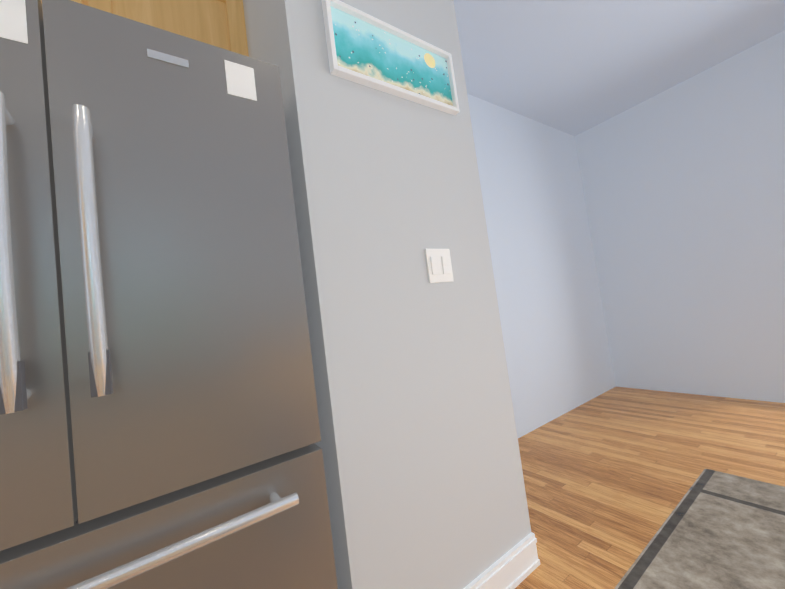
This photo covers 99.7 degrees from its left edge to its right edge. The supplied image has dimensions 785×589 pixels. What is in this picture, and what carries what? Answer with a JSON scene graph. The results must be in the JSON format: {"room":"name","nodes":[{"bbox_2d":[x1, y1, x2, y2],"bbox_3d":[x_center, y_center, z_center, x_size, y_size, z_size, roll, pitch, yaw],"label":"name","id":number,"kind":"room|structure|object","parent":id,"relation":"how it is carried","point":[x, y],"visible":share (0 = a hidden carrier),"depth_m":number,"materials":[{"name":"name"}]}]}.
{"room":"kitchen","nodes":[
{"label":"kitchen","id":0,"kind":"room"},
{"bbox_2d":[243,0,530,588],"bbox_3d":[-0.123,-0.211,1.502,0.809,2.740,0.760,-5,-4,-35],"label":"wall","id":1,"kind":"structure","parent":0,"point":[418,444],"depth_m":1.09,"materials":[{"name":"grey paint"}]},
{"bbox_2d":[41,0,248,56],"bbox_3d":[-1.076,-0.889,1.197,0.993,0.590,0.346,-5,-4,-35],"label":"upper cabinet","id":2,"kind":"object","parent":1,"relation":"attached to","point":[219,23],"visible":0.02,"depth_m":1.22,"materials":[{"name":"brown wood"}]},
{"bbox_2d":[322,0,459,114],"bbox_3d":[0.022,-0.850,1.214,0.561,0.251,0.028,-5,-4,-35],"label":"picture","id":3,"kind":"object","parent":1,"relation":"attached to","point":[365,49],"visible":1,"depth_m":1.18,"materials":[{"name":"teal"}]},
{"bbox_2d":[425,249,453,282],"bbox_3d":[0.175,-0.107,1.220,0.118,0.125,0.011,-5,-4,-35],"label":"light switch","id":4,"kind":"object","parent":1,"relation":"attached to","point":[439,265],"visible":1,"depth_m":1.22,"materials":[{"name":"white plastic"}]},
{"bbox_2d":[467,94,618,437],"bbox_3d":[0.711,-0.253,2.616,3.450,2.740,0.120,-5,-4,-35],"label":"wall","id":5,"kind":"structure","parent":0,"point":[557,346],"depth_m":2.97,"materials":[{"name":"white paint"}]},
{"bbox_2d":[454,0,784,135],"bbox_3d":[-1.513,-1.545,-0.010,10.200,0.080,6.500,-5,-4,-35],"label":"ceiling","id":6,"kind":"structure","parent":0,"point":[574,67],"depth_m":2.36,"materials":[{"name":"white paint"}]},
{"bbox_2d":[515,387,784,588],"bbox_3d":[-1.156,1.238,-0.172,10.200,0.060,6.500,-5,-4,-35],"label":"floor","id":7,"kind":"structure","parent":0,"point":[611,476],"depth_m":1.91,"materials":[{"name":"brown wood"}]},
{"bbox_2d":[0,0,337,588],"bbox_3d":[-0.780,0.322,0.887,0.935,1.780,0.844,-5,-4,-35],"label":"refrigerator","id":8,"kind":"object","parent":7,"relation":"on","point":[159,424],"visible":1,"depth_m":0.69,"materials":[{"name":"grey metal"}]},
{"bbox_2d":[463,532,539,588],"bbox_3d":[-0.666,1.088,-0.150,3.720,0.115,1.050,-5,-4,-35],"label":"baseboard","id":9,"kind":"structure","parent":7,"relation":"on","point":[515,566],"depth_m":1.23,"materials":[{"name":"white wood"}]},
{"bbox_3d":[0.136,0.594,-0.366,0.786,0.865,0.708,-5,-4,-35],"label":"cabinet","id":10,"kind":"object","parent":7,"relation":"on","visible":0},
{"bbox_2d":[614,469,784,588],"bbox_3d":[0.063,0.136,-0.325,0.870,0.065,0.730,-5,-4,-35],"label":"rug","id":11,"kind":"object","parent":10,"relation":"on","point":[719,530],"depth_m":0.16,"materials":[{"name":"fabric"}]},
{"bbox_2d":[575,30,784,402],"bbox_3d":[3.354,-0.630,1.958,0.120,2.740,4.250,-5,-4,-35],"label":"wall","id":12,"kind":"structure","parent":0,"point":[641,245],"depth_m":2.87,"materials":[{"name":"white paint"}]}
]}

